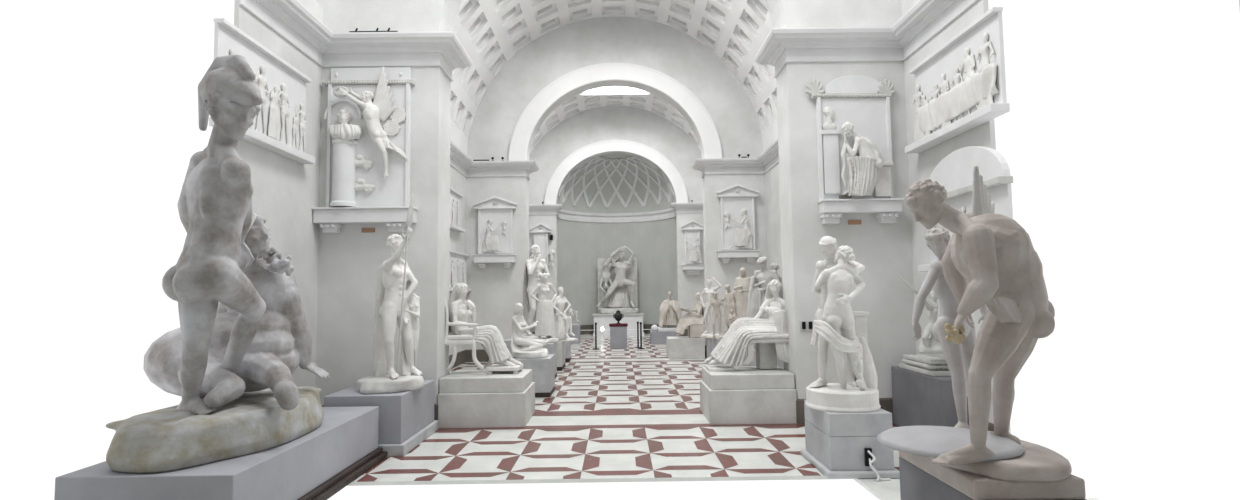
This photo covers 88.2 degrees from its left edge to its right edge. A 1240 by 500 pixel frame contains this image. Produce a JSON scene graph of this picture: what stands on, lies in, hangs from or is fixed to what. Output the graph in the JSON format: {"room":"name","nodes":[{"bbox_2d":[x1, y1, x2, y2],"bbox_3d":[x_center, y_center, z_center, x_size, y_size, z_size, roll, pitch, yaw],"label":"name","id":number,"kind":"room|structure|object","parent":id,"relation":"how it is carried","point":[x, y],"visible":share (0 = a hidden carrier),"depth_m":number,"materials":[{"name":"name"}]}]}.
{"room":"museum","nodes":[
{"label":"museum","id":0,"kind":"room"},
{"bbox_2d":[234,0,465,387],"bbox_3d":[-4.694,-0.317,12.936,0.300,6.400,30.800,-1,-4,0],"label":"wall","id":1,"kind":"structure","parent":0,"point":[285,192],"depth_m":9.02,"materials":[{"name":"paint"}]},
{"bbox_2d":[209,18,314,163],"bbox_3d":[-4.453,-1.912,8.145,0.178,1.230,2.125,-1,-4,0],"label":"relief","id":2,"kind":"object","parent":1,"relation":"attached to","point":[279,127],"visible":0.58,"depth_m":8.23,"materials":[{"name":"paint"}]},
{"bbox_2d":[268,105,277,140],"bbox_3d":[-4.460,-1.638,8.249,0.036,0.422,0.251,-1,-4,0],"label":"drapery","id":3,"kind":"object","parent":2,"relation":"hanging from","point":[272,109],"depth_m":8.21,"materials":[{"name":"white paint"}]},
{"bbox_2d":[239,0,563,215],"bbox_3d":[-3.550,-2.454,18.275,2.080,0.430,21.240,-1,-4,0],"label":"trim","id":4,"kind":"structure","parent":1,"relation":"attached to","point":[290,19],"depth_m":9.71,"materials":[{"name":"paint"}]},
{"bbox_2d":[349,28,397,31],"bbox_3d":[-3.708,-3.304,9.640,0.732,0.098,0.052,-1,-4,0],"label":"rail","id":5,"kind":"object","parent":4,"relation":"on","point":[388,30],"visible":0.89,"depth_m":9.61,"materials":[{"name":"black metal"}]},
{"bbox_2d":[322,332,534,419],"bbox_3d":[-3.613,3.030,17.906,1.820,0.360,21.240,-1,-4,0],"label":"baseboard","id":6,"kind":"structure","parent":1,"relation":"attached to","point":[463,356],"depth_m":18.62,"materials":[{"name":"grey paint"}]},
{"bbox_2d":[450,188,465,232],"bbox_3d":[-4.479,-1.069,17.536,0.178,1.059,1.398,-1,-4,0],"label":"relief","id":7,"kind":"object","parent":1,"relation":"attached to","point":[455,197],"visible":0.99,"depth_m":17.57,"materials":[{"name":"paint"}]},
{"bbox_2d":[452,209,454,223],"bbox_3d":[-4.487,-0.899,17.259,0.034,0.402,0.222,-1,-4,0],"label":"drapery","id":8,"kind":"object","parent":7,"relation":"hanging from","point":[453,211],"depth_m":17.21,"materials":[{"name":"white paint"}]},
{"bbox_2d":[457,212,459,225],"bbox_3d":[-4.488,-0.864,17.786,0.031,0.402,0.238,-1,-4,0],"label":"drapery","id":9,"kind":"object","parent":7,"relation":"hanging from","point":[458,216],"depth_m":17.74,"materials":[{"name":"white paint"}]},
{"bbox_2d":[449,250,470,290],"bbox_3d":[-4.460,0.606,17.765,0.178,1.077,2.201,-1,-4,0],"label":"relief","id":10,"kind":"object","parent":1,"relation":"attached to","point":[458,261],"visible":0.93,"depth_m":17.70,"materials":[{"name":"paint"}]},
{"bbox_2d":[451,271,453,285],"bbox_3d":[-4.467,0.755,17.119,0.036,0.410,0.235,-1,-4,0],"label":"drapery","id":11,"kind":"object","parent":10,"relation":"hanging from","point":[452,272],"depth_m":17.07,"materials":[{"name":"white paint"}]},
{"bbox_2d":[450,0,777,153],"bbox_3d":[-0.151,-5.332,14.981,9.620,4.810,8.820,-1,-4,0],"label":"ceiling","id":12,"kind":"structure","parent":0,"point":[491,32],"depth_m":18.05,"materials":[{"name":"paint"}]},
{"bbox_2d":[530,86,699,153],"bbox_3d":[-0.179,-4.712,24.220,9.620,4.810,8.900,-1,-4,0],"label":"ceiling","id":13,"kind":"structure","parent":0,"point":[576,104],"depth_m":27.66,"materials":[{"name":"paint"}]},
{"bbox_2d":[578,87,651,95],"bbox_3d":[-0.208,-7.096,24.380,3.040,1.230,3.900,-1,-4,0],"label":"skylight","id":14,"kind":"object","parent":13,"relation":"attached to","point":[607,91],"depth_m":26.20,"materials":[{"name":"glass"}]},
{"bbox_2d":[316,0,915,404],"bbox_3d":[-0.103,-2.815,10.151,9.520,10.900,0.680,-1,-4,0],"label":"wall","id":15,"kind":"structure","parent":0,"point":[349,260],"depth_m":9.66,"materials":[{"name":"paint"}]},
{"bbox_2d":[311,67,417,232],"bbox_3d":[-3.803,-1.523,9.570,1.514,2.521,0.405,-1,-4,5],"label":"relief","id":16,"kind":"object","parent":15,"relation":"attached to","point":[368,174],"visible":1,"depth_m":9.60,"materials":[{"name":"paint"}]},
{"bbox_2d":[311,206,417,223],"bbox_3d":[-3.789,-0.513,9.518,1.500,0.227,0.248,-1,-4,0],"label":"shelf","id":17,"kind":"object","parent":16,"relation":"attached to","point":[328,214],"depth_m":9.42,"materials":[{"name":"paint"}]},
{"bbox_2d":[382,139,406,159],"bbox_3d":[-3.393,-1.507,9.549,0.425,0.327,0.082,0,-4,-8],"label":"drapery","id":18,"kind":"object","parent":16,"relation":"hanging from","point":[392,149],"depth_m":9.62,"materials":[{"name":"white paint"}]},
{"bbox_2d":[362,228,374,232],"bbox_3d":[-3.784,-0.298,9.621,0.195,0.068,0.022,-1,-4,0],"label":"name plate","id":19,"kind":"object","parent":15,"relation":"attached to","point":[364,230],"visible":1,"depth_m":9.61,"materials":[{"name":"orange metal"}]},
{"bbox_2d":[800,321,812,330],"bbox_3d":[2.784,1.133,9.536,0.194,0.148,0.033,-1,-4,0],"label":"wall socket","id":20,"kind":"object","parent":15,"relation":"attached to","point":[804,325],"visible":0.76,"depth_m":9.53,"materials":[{"name":"paint"}]},
{"bbox_2d":[805,75,903,223],"bbox_3d":[3.511,-1.534,9.539,1.372,2.265,0.388,-1,-4,0],"label":"relief","id":21,"kind":"object","parent":15,"relation":"attached to","point":[854,143],"visible":1,"depth_m":9.62,"materials":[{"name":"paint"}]},
{"bbox_2d":[841,138,879,195],"bbox_3d":[3.614,-1.217,9.464,0.682,0.872,0.209,0,-4,-12],"label":"drapery","id":22,"kind":"object","parent":21,"relation":"hanging from","point":[860,157],"depth_m":9.43,"materials":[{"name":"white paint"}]},
{"bbox_2d":[818,198,903,213],"bbox_3d":[3.591,-0.651,9.550,1.205,0.198,0.248,-1,-4,0],"label":"shelf","id":23,"kind":"object","parent":21,"relation":"attached to","point":[826,205],"depth_m":9.45,"materials":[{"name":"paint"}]},
{"bbox_2d":[848,220,860,224],"bbox_3d":[3.540,-0.419,9.652,0.196,0.068,0.022,-1,-4,0],"label":"name plate","id":24,"kind":"object","parent":15,"relation":"attached to","point":[850,222],"visible":1,"depth_m":9.64,"materials":[{"name":"orange metal"}]},
{"bbox_2d":[557,153,674,212],"bbox_3d":[-0.186,-3.261,30.457,5.984,2.750,3.004,-1,-4,0],"label":"ceiling","id":25,"kind":"structure","parent":0,"point":[613,182],"depth_m":30.69,"materials":[{"name":"grey paint"}]},
{"bbox_2d":[465,16,767,349],"bbox_3d":[-0.131,-2.195,19.390,9.520,10.900,0.600,-1,-4,0],"label":"wall","id":26,"kind":"structure","parent":0,"point":[495,291],"depth_m":19.22,"materials":[{"name":"paint"}]},
{"bbox_2d":[473,196,516,267],"bbox_3d":[-3.675,-0.538,18.801,1.248,2.122,0.328,-1,-4,0],"label":"relief","id":27,"kind":"object","parent":26,"relation":"attached to","point":[495,214],"visible":1,"depth_m":18.85,"materials":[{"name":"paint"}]},
{"bbox_2d":[485,235,498,250],"bbox_3d":[-3.761,-0.203,18.748,0.406,0.443,0.069,-1,-4,6],"label":"drapery","id":28,"kind":"object","parent":27,"relation":"hanging from","point":[491,241],"depth_m":18.73,"materials":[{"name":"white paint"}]},
{"bbox_2d":[473,254,516,262],"bbox_3d":[-3.664,0.255,18.748,1.221,0.237,0.328,-1,-4,0],"label":"shelf","id":29,"kind":"object","parent":27,"relation":"attached to","point":[483,258],"depth_m":18.61,"materials":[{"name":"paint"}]},
{"bbox_2d":[508,63,721,160],"bbox_3d":[-0.153,-4.126,19.169,6.370,3.005,0.100,-1,-4,0],"label":"arch","id":30,"kind":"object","parent":26,"relation":"attached to","point":[524,128],"depth_m":19.16,"materials":[{"name":"paint"}]},
{"bbox_2d":[716,184,759,262],"bbox_3d":[3.488,-0.792,18.840,1.266,2.336,0.328,-1,-4,0],"label":"relief","id":31,"kind":"object","parent":26,"relation":"attached to","point":[737,211],"visible":1,"depth_m":18.89,"materials":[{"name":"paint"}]},
{"bbox_2d":[717,250,759,257],"bbox_3d":[3.471,0.122,18.779,1.210,0.208,0.328,-1,-4,0],"label":"shelf","id":32,"kind":"object","parent":31,"relation":"attached to","point":[723,253],"depth_m":18.64,"materials":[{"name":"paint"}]},
{"bbox_2d":[734,228,749,245],"bbox_3d":[3.593,-0.373,18.773,0.484,0.525,0.082,0,-4,-8],"label":"drapery","id":33,"kind":"object","parent":31,"relation":"hanging from","point":[741,235],"depth_m":18.75,"materials":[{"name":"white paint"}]},
{"bbox_2d":[529,106,704,328],"bbox_3d":[-0.159,-1.575,28.619,9.520,10.900,0.500,-1,-4,0],"label":"wall","id":34,"kind":"structure","parent":0,"point":[584,128],"depth_m":28.57,"materials":[{"name":"paint"}]},
{"bbox_2d":[529,223,554,287],"bbox_3d":[-3.476,0.281,28.084,1.280,2.936,0.350,-1,-4,0],"label":"relief","id":35,"kind":"object","parent":34,"relation":"attached to","point":[540,231],"visible":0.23,"depth_m":28.16,"materials":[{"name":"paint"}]},
{"bbox_2d":[544,139,687,203],"bbox_3d":[-0.180,-3.463,28.446,6.370,2.925,0.100,-1,-4,0],"label":"trim","id":36,"kind":"structure","parent":34,"relation":"attached to","point":[640,149],"depth_m":28.44,"materials":[{"name":"paint"}]},
{"bbox_2d":[681,220,703,274],"bbox_3d":[3.210,-0.115,28.115,1.012,2.416,0.328,-1,-4,0],"label":"relief","id":37,"kind":"object","parent":34,"relation":"attached to","point":[693,255],"visible":0.98,"depth_m":28.15,"materials":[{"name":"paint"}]},
{"bbox_2d":[682,265,703,269],"bbox_3d":[3.197,0.760,28.056,0.966,0.220,0.328,-1,-4,0],"label":"shelf","id":38,"kind":"object","parent":37,"relation":"attached to","point":[684,267],"depth_m":27.92,"materials":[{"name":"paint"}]},
{"bbox_2d":[690,250,699,261],"bbox_3d":[3.308,0.261,28.048,0.448,0.491,0.075,0,-4,-6],"label":"drapery","id":39,"kind":"object","parent":37,"relation":"hanging from","point":[694,254],"depth_m":28.03,"materials":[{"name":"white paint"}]},
{"bbox_2d":[557,216,677,325],"bbox_3d":[-0.133,1.046,30.188,6.040,5.880,3.020,-1,-4,0],"label":"wall","id":40,"kind":"structure","parent":0,"point":[580,245],"depth_m":30.81,"materials":[{"name":"grey paint"}]},
{"bbox_2d":[557,208,675,222],"bbox_3d":[-0.166,-1.673,30.216,5.440,0.470,2.726,-1,-4,0],"label":"trim","id":41,"kind":"structure","parent":40,"relation":"attached to","point":[668,213],"depth_m":31.10,"materials":[{"name":"paint"}]},
{"bbox_2d":[580,324,676,334],"bbox_3d":[-0.100,3.744,29.855,5.440,0.450,2.723,-1,-4,0],"label":"baseboard","id":42,"kind":"structure","parent":40,"relation":"attached to","point":[589,329],"depth_m":30.69,"materials":[{"name":"grey paint"}]},
{"bbox_2d":[347,333,1099,499],"bbox_3d":[-0.050,2.960,14.534,9.080,0.042,34.400,-1,-4,0],"label":"floor","id":43,"kind":"structure","parent":0,"point":[631,414],"depth_m":8.48,"materials":[{"name":"white tile"}]},
{"bbox_2d":[54,406,387,499],"bbox_3d":[-3.579,2.120,6.291,1.500,0.620,3.060,-1,-4,0],"label":"pedestal","id":44,"kind":"object","parent":43,"relation":"on","point":[317,464],"visible":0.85,"depth_m":5.46,"materials":[{"name":"grey stone"}]},
{"bbox_2d":[106,54,329,472],"bbox_3d":[-3.821,0.100,6.138,1.713,3.392,2.476,0,-4,-11],"label":"statue","id":45,"kind":"object","parent":44,"relation":"on","point":[235,351],"visible":1,"depth_m":5.40,"materials":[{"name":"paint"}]},
{"bbox_2d":[324,380,438,455],"bbox_3d":[-3.177,2.215,8.596,1.060,0.730,1.530,-1,-4,0],"label":"pedestal","id":46,"kind":"object","parent":43,"relation":"on","point":[406,418],"visible":0.58,"depth_m":7.93,"materials":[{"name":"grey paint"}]},
{"bbox_2d":[357,193,424,393],"bbox_3d":[-3.010,0.562,8.591,0.810,2.563,1.045,-1,-4,6],"label":"statue","id":47,"kind":"object","parent":46,"relation":"on","point":[394,304],"visible":1,"depth_m":8.47,"materials":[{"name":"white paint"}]},
{"bbox_2d":[373,266,413,376],"bbox_3d":[-3.073,0.985,8.671,0.558,1.528,0.385,-1,-4,0],"label":"drapery","id":48,"kind":"object","parent":47,"relation":"hanging from","point":[380,369],"depth_m":8.55,"materials":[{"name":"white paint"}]},
{"bbox_2d":[438,369,534,427],"bbox_3d":[-2.054,2.303,10.042,1.285,0.720,1.200,-1,-4,0],"label":"pedestal","id":49,"kind":"object","parent":43,"relation":"on","point":[466,398],"visible":0.97,"depth_m":9.45,"materials":[{"name":"stone"}]},
{"bbox_2d":[444,283,522,373],"bbox_3d":[-2.237,1.238,10.233,1.354,1.430,0.608,-1,-4,0],"label":"statue","id":50,"kind":"object","parent":49,"relation":"on","point":[490,338],"visible":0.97,"depth_m":10.03,"materials":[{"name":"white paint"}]},
{"bbox_2d":[447,334,472,339],"bbox_3d":[-2.522,1.382,10.223,0.475,0.080,0.580,-1,-4,0],"label":"seat cushion","id":51,"kind":"object","parent":50,"relation":"on","point":[449,336],"depth_m":9.94,"materials":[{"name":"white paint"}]},
{"bbox_2d":[504,338,513,357],"bbox_3d":[-2.334,2.625,15.752,0.950,0.850,0.800,-1,-4,0],"label":"pedestal","id":52,"kind":"object","parent":43,"relation":"on","point":[507,341],"visible":0.04,"depth_m":15.37,"materials":[{"name":"grey stone"}]},
{"bbox_2d":[521,245,554,338],"bbox_3d":[-2.086,1.037,15.877,0.840,2.328,0.826,3,-5,-41],"label":"statue","id":53,"kind":"object","parent":52,"relation":"on","point":[533,268],"visible":0.62,"depth_m":15.75,"materials":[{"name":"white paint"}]},
{"bbox_2d":[521,264,546,332],"bbox_3d":[-2.144,1.223,15.983,0.762,1.944,0.319,2,-4,-31],"label":"drapery","id":54,"kind":"object","parent":53,"relation":"hanging from","point":[528,283],"depth_m":15.78,"materials":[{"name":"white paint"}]},
{"bbox_2d":[513,354,554,397],"bbox_3d":[-1.699,2.466,12.608,0.740,0.730,0.900,-1,-4,0],"label":"pedestal","id":55,"kind":"object","parent":43,"relation":"on","point":[543,369],"visible":0.46,"depth_m":12.17,"materials":[{"name":"grey stone"}]},
{"bbox_2d":[511,303,547,357],"bbox_3d":[-1.779,1.573,12.662,0.740,1.061,0.834,-1,-4,0],"label":"statue","id":56,"kind":"object","parent":55,"relation":"on","point":[521,347],"visible":1,"depth_m":12.45,"materials":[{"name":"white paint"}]},
{"bbox_2d":[511,336,527,353],"bbox_3d":[-1.800,1.869,12.543,0.674,0.378,0.565,-1,-4,0],"label":"drapery","id":57,"kind":"object","parent":56,"relation":"hanging from","point":[519,345],"depth_m":12.43,"materials":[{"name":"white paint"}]},
{"bbox_2d":[542,342,556,377],"bbox_3d":[-1.926,2.553,14.716,0.860,0.845,0.880,-1,-4,0],"label":"pedestal","id":58,"kind":"object","parent":43,"relation":"on","point":[551,347],"visible":0.19,"depth_m":14.43,"materials":[{"name":"grey stone"}]},
{"bbox_2d":[530,273,558,342],"bbox_3d":[-1.743,1.331,14.792,0.647,1.597,0.547,-1,-4,0],"label":"statue","id":59,"kind":"object","parent":58,"relation":"on","point":[545,310],"visible":0.96,"depth_m":14.64,"materials":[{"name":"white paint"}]},
{"bbox_2d":[535,300,555,335],"bbox_3d":[-1.727,1.566,14.763,0.478,0.822,0.445,-1,-4,0],"label":"drapery","id":60,"kind":"object","parent":59,"relation":"hanging from","point":[545,310],"depth_m":14.61,"materials":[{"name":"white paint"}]},
{"bbox_2d":[557,342,564,370],"bbox_3d":[-1.922,2.757,16.827,0.880,0.720,1.040,-1,-4,0],"label":"pedestal","id":61,"kind":"object","parent":43,"relation":"on","point":[560,345],"visible":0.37,"depth_m":16.32,"materials":[{"name":"grey stone"}]},
{"bbox_2d":[553,287,577,341],"bbox_3d":[-1.549,1.679,16.856,0.838,1.421,0.861,-2,-4,16],"label":"statue","id":62,"kind":"object","parent":61,"relation":"on","point":[563,320],"visible":0.83,"depth_m":16.67,"materials":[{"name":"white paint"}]},
{"bbox_2d":[554,303,569,339],"bbox_3d":[-1.618,1.798,16.780,0.623,1.073,0.732,-1,-4,0],"label":"drapery","id":63,"kind":"object","parent":62,"relation":"hanging from","point":[561,310],"depth_m":16.55,"materials":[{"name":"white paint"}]},
{"bbox_2d":[565,342,570,361],"bbox_3d":[-1.912,2.956,18.753,0.910,0.580,0.670,-1,-4,0],"label":"pedestal","id":64,"kind":"object","parent":43,"relation":"on","point":[567,344],"visible":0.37,"depth_m":18.43,"materials":[{"name":"grey stone"}]},
{"bbox_2d":[568,325,579,343],"bbox_3d":[-1.923,3.357,25.477,0.630,0.680,1.100,-1,-4,0],"label":"pedestal","id":65,"kind":"object","parent":43,"relation":"on","point":[575,329],"visible":0.48,"depth_m":24.93,"materials":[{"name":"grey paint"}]},
{"bbox_2d":[570,308,580,325],"bbox_3d":[-1.838,2.510,25.448,0.729,1.000,0.661,-2,-4,18],"label":"figure statue","id":66,"kind":"object","parent":65,"relation":"on","point":[575,313],"visible":0.51,"depth_m":25.17,"materials":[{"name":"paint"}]},
{"bbox_2d":[593,323,598,348],"bbox_3d":[-0.850,3.022,22.546,0.260,0.930,0.260,-1,-4,0],"label":"barrier post","id":67,"kind":"object","parent":43,"relation":"on","point":[595,323],"visible":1,"depth_m":22.52,"materials":[{"name":"black metal"}]},
{"bbox_2d":[592,313,643,335],"bbox_3d":[-0.068,3.478,30.004,2.390,1.000,1.260,-1,-4,0],"label":"pedestal","id":68,"kind":"object","parent":43,"relation":"on","point":[602,320],"visible":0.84,"depth_m":29.44,"materials":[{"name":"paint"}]},
{"bbox_2d":[596,246,638,313],"bbox_3d":[-0.121,1.382,30.143,2.007,3.202,1.104,-1,-4,0],"label":"statue","id":69,"kind":"object","parent":68,"relation":"on","point":[617,277],"visible":0.98,"depth_m":30.13,"materials":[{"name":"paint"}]},
{"bbox_2d":[602,285,629,307],"bbox_3d":[-0.191,2.176,30.149,1.309,1.125,0.415,-1,-4,0],"label":"drapery","id":70,"kind":"object","parent":69,"relation":"hanging from","point":[619,297],"depth_m":30.08,"materials":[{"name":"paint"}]},
{"bbox_2d":[609,323,627,348],"bbox_3d":[-0.051,3.071,22.896,0.660,0.860,0.660,-1,-4,0],"label":"pedestal","id":71,"kind":"object","parent":43,"relation":"on","point":[618,332],"visible":0.99,"depth_m":22.59,"materials":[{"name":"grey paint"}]},
{"bbox_2d":[613,310,623,323],"bbox_3d":[-0.059,2.393,22.941,0.299,0.500,0.299,-4,-5,41],"label":"urn","id":72,"kind":"object","parent":71,"relation":"on","point":[618,316],"visible":1,"depth_m":22.86,"materials":[{"name":"black metal"}]},
{"bbox_2d":[635,321,639,347],"bbox_3d":[0.645,3.031,22.951,0.260,0.930,0.260,-1,-4,0],"label":"barrier post","id":73,"kind":"object","parent":43,"relation":"on","point":[637,321],"visible":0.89,"depth_m":22.93,"materials":[{"name":"black metal"}]},
{"bbox_2d":[637,322,644,348],"bbox_3d":[0.737,2.997,22.452,0.260,0.930,0.260,-1,-4,0],"label":"barrier post","id":74,"kind":"object","parent":43,"relation":"on","point":[640,322],"visible":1,"depth_m":22.43,"materials":[{"name":"black metal"}]},
{"bbox_2d":[650,330,676,343],"bbox_3d":[1.680,3.376,24.845,0.970,0.470,1.180,-1,-4,0],"label":"pedestal","id":75,"kind":"object","parent":43,"relation":"on","point":[656,337],"visible":0.56,"depth_m":24.26,"materials":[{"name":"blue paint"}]},
{"bbox_2d":[651,325,657,331],"bbox_3d":[1.321,2.992,24.509,0.260,0.260,0.260,-1,-4,0],"label":"ball","id":76,"kind":"object","parent":75,"relation":"on","point":[654,328],"visible":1,"depth_m":24.42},
{"bbox_2d":[657,291,681,331],"bbox_3d":[1.945,2.376,24.903,1.004,1.524,1.000,-1,-4,0],"label":"statue","id":77,"kind":"object","parent":75,"relation":"on","point":[670,312],"visible":0.92,"depth_m":24.55,"materials":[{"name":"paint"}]},
{"bbox_2d":[666,336,704,358],"bbox_3d":[1.962,2.932,19.253,1.060,0.600,0.900,-1,-4,0],"label":"pedestal","id":78,"kind":"object","parent":43,"relation":"on","point":[681,347],"visible":0.96,"depth_m":18.81,"materials":[{"name":"stone"}]},
{"bbox_2d":[675,293,707,337],"bbox_3d":[2.138,1.960,19.288,0.971,1.337,0.678,-1,-4,0],"label":"statue","id":79,"kind":"object","parent":78,"relation":"on","point":[695,323],"visible":0.94,"depth_m":19.06,"materials":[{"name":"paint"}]},
{"bbox_2d":[675,307,704,334],"bbox_3d":[2.140,2.079,19.227,0.962,0.899,0.560,-1,-4,0],"label":"drapery","id":80,"kind":"object","parent":79,"relation":"hanging from","point":[695,323],"depth_m":19.04,"materials":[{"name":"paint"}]},
{"bbox_2d":[706,338,712,364],"bbox_3d":[2.538,2.678,16.741,0.480,0.757,0.450,-1,-4,0],"label":"pedestal","id":81,"kind":"object","parent":43,"relation":"on","point":[709,341],"visible":0.05,"depth_m":16.54,"materials":[{"name":"grey stone"}]},
{"bbox_2d":[700,276,721,337],"bbox_3d":[2.403,1.493,16.804,0.602,1.618,0.533,-1,-4,0],"label":"statue","id":82,"kind":"object","parent":81,"relation":"on","point":[708,291],"visible":0.73,"depth_m":16.78,"materials":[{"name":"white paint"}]},
{"bbox_2d":[712,339,755,366],"bbox_3d":[2.892,2.543,15.423,1.200,0.840,0.900,-1,-4,0],"label":"pedestal","id":83,"kind":"object","parent":43,"relation":"on","point":[715,342],"visible":0.09,"depth_m":14.98,"materials":[{"name":"grey stone"}]},
{"bbox_2d":[706,268,750,338],"bbox_3d":[2.668,1.277,15.447,1.178,1.695,0.863,0,-4,-11],"label":"statue","id":84,"kind":"object","parent":83,"relation":"on","point":[735,307],"visible":0.73,"depth_m":15.31,"materials":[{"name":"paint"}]},
{"bbox_2d":[700,366,796,424],"bbox_3d":[1.971,2.255,10.057,1.285,0.720,1.200,-1,-4,0],"label":"pedestal","id":85,"kind":"object","parent":43,"relation":"on","point":[745,395],"visible":0.97,"depth_m":9.46,"materials":[{"name":"stone"}]},
{"bbox_2d":[704,279,788,370],"bbox_3d":[2.121,1.229,10.239,1.554,1.520,0.670,0,-4,-3],"label":"statue","id":86,"kind":"object","parent":85,"relation":"on","point":[770,336],"visible":0.95,"depth_m":10.04,"materials":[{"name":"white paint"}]},
{"bbox_2d":[746,334,788,338],"bbox_3d":[2.295,1.364,10.239,0.688,0.080,0.640,-1,-4,0],"label":"cushion","id":87,"kind":"object","parent":86,"relation":"on","point":[748,336],"depth_m":9.92,"materials":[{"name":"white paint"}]},
{"bbox_2d":[755,352,783,368],"bbox_3d":[3.126,2.351,12.305,0.850,0.800,0.850,-1,-4,0],"label":"pedestal","id":88,"kind":"object","parent":43,"relation":"on","point":[779,362],"visible":0.02,"depth_m":11.89,"materials":[{"name":"grey stone"}]},
{"bbox_2d":[746,257,781,351],"bbox_3d":[2.878,1.046,12.422,0.862,1.826,0.725,-1,-4,0],"label":"statue","id":89,"kind":"object","parent":88,"relation":"on","point":[759,282],"visible":0.32,"depth_m":12.32,"materials":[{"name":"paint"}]},
{"bbox_2d":[746,276,767,318],"bbox_3d":[2.795,1.145,12.364,0.693,1.290,0.630,-1,-4,0],"label":"drapery","id":90,"kind":"object","parent":89,"relation":"hanging from","point":[758,284],"depth_m":12.30,"materials":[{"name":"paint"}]},
{"bbox_2d":[800,400,899,478],"bbox_3d":[2.543,2.085,7.184,0.770,0.660,1.040,-1,-4,0],"label":"pedestal","id":91,"kind":"object","parent":43,"relation":"on","point":[837,444],"visible":0.78,"depth_m":6.74,"materials":[{"name":"white stone"}]},
{"bbox_2d":[805,236,880,412],"bbox_3d":[2.494,0.789,7.241,0.845,1.930,0.820,-1,-4,0],"label":"statue","id":92,"kind":"object","parent":91,"relation":"on","point":[836,324],"visible":1,"depth_m":7.11,"materials":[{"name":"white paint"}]},
{"bbox_2d":[810,320,862,373],"bbox_3d":[2.464,1.101,7.121,0.625,0.642,0.350,-1,-4,0],"label":"drapery","id":93,"kind":"object","parent":92,"relation":"hanging from","point":[825,332],"depth_m":7.08,"materials":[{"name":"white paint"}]},
{"bbox_2d":[867,450,890,481],"bbox_3d":[2.669,2.228,6.591,0.214,0.293,0.105,-2,-4,19],"label":"power cable","id":94,"kind":"object","parent":91,"relation":"hanging from","point":[868,451],"visible":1,"depth_m":6.58,"materials":[{"name":"paint"}]},
{"bbox_2d":[891,366,969,427],"bbox_3d":[4.192,2.073,8.643,0.400,0.840,1.500,-1,-4,0],"label":"pedestal","id":95,"kind":"object","parent":43,"relation":"on","point":[919,399],"visible":0.48,"depth_m":8.45,"materials":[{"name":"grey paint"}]},
{"bbox_2d":[899,276,950,375],"bbox_3d":[3.937,0.999,8.660,0.777,1.299,1.202,-1,-4,0],"label":"statue","id":96,"kind":"object","parent":95,"relation":"on","point":[928,365],"visible":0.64,"depth_m":8.33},
{"bbox_2d":[899,456,1086,499],"bbox_3d":[2.725,1.970,4.762,0.740,0.560,1.250,-1,-4,0],"label":"pedestal","id":97,"kind":"object","parent":43,"relation":"on","point":[915,483],"visible":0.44,"depth_m":4.99,"materials":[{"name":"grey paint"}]},
{"bbox_2d":[877,166,1085,499],"bbox_3d":[2.553,0.563,4.789,1.207,2.234,1.469,-1,-4,0],"label":"statue","id":98,"kind":"object","parent":97,"relation":"on","point":[989,260],"visible":1,"depth_m":4.33,"materials":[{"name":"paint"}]},
{"bbox_2d":[986,297,1022,322],"bbox_3d":[2.511,0.395,4.169,0.319,0.178,0.074,1,-4,-25],"label":"drapery","id":99,"kind":"object","parent":98,"relation":"hanging from","point":[1005,310],"depth_m":4.14,"materials":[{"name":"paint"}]},
{"bbox_2d":[765,0,1239,433],"bbox_3d":[4.526,-0.427,12.972,0.300,6.400,30.800,-1,-4,0],"label":"wall","id":100,"kind":"structure","parent":0,"point":[921,166],"depth_m":9.34,"materials":[{"name":"paint"}]},
{"bbox_2d":[669,0,977,214],"bbox_3d":[3.290,-2.535,18.301,2.080,0.430,21.240,-1,-4,0],"label":"trim","id":101,"kind":"structure","parent":100,"relation":"attached to","point":[925,19],"depth_m":9.76,"materials":[{"name":"paint"}]},
{"bbox_2d":[677,329,993,430],"bbox_3d":[3.487,2.945,17.934,1.820,0.360,21.240,-1,-4,0],"label":"baseboard","id":102,"kind":"structure","parent":100,"relation":"attached to","point":[886,404],"depth_m":9.45,"materials":[{"name":"grey paint"}]},
{"bbox_2d":[905,7,1009,153],"bbox_3d":[4.263,-2.091,8.307,0.218,1.225,2.170,-1,-4,0],"label":"relief","id":103,"kind":"object","parent":100,"relation":"attached to","point":[960,87],"visible":1,"depth_m":8.01,"materials":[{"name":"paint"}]},
{"bbox_2d":[914,114,922,141],"bbox_3d":[4.293,-1.800,9.220,0.036,0.473,0.273,-1,-4,0],"label":"drapery","id":104,"kind":"object","parent":103,"relation":"hanging from","point":[918,134],"depth_m":9.20,"materials":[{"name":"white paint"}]},
{"bbox_2d":[923,128,930,137],"bbox_3d":[4.297,-1.752,8.991,0.032,0.368,0.213,-1,-4,0],"label":"drapery","id":105,"kind":"object","parent":103,"relation":"hanging from","point":[926,131],"depth_m":8.96,"materials":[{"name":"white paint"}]},
{"bbox_2d":[941,120,950,127],"bbox_3d":[4.296,-1.826,8.451,0.035,0.428,0.245,-1,-4,0],"label":"drapery","id":106,"kind":"object","parent":103,"relation":"hanging from","point":[944,123],"depth_m":8.44,"materials":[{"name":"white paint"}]},
{"bbox_2d":[977,62,992,109],"bbox_3d":[4.294,-1.931,7.546,0.044,0.510,0.299,-1,-4,0],"label":"drapery","id":107,"kind":"object","parent":103,"relation":"hanging from","point":[984,97],"depth_m":7.49,"materials":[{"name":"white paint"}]},
{"bbox_2d":[918,146,1012,271],"bbox_3d":[4.292,-0.518,8.091,0.198,1.532,1.950,-1,-4,0],"label":"relief","id":108,"kind":"object","parent":100,"relation":"attached to","point":[954,172],"visible":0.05,"depth_m":7.85,"materials":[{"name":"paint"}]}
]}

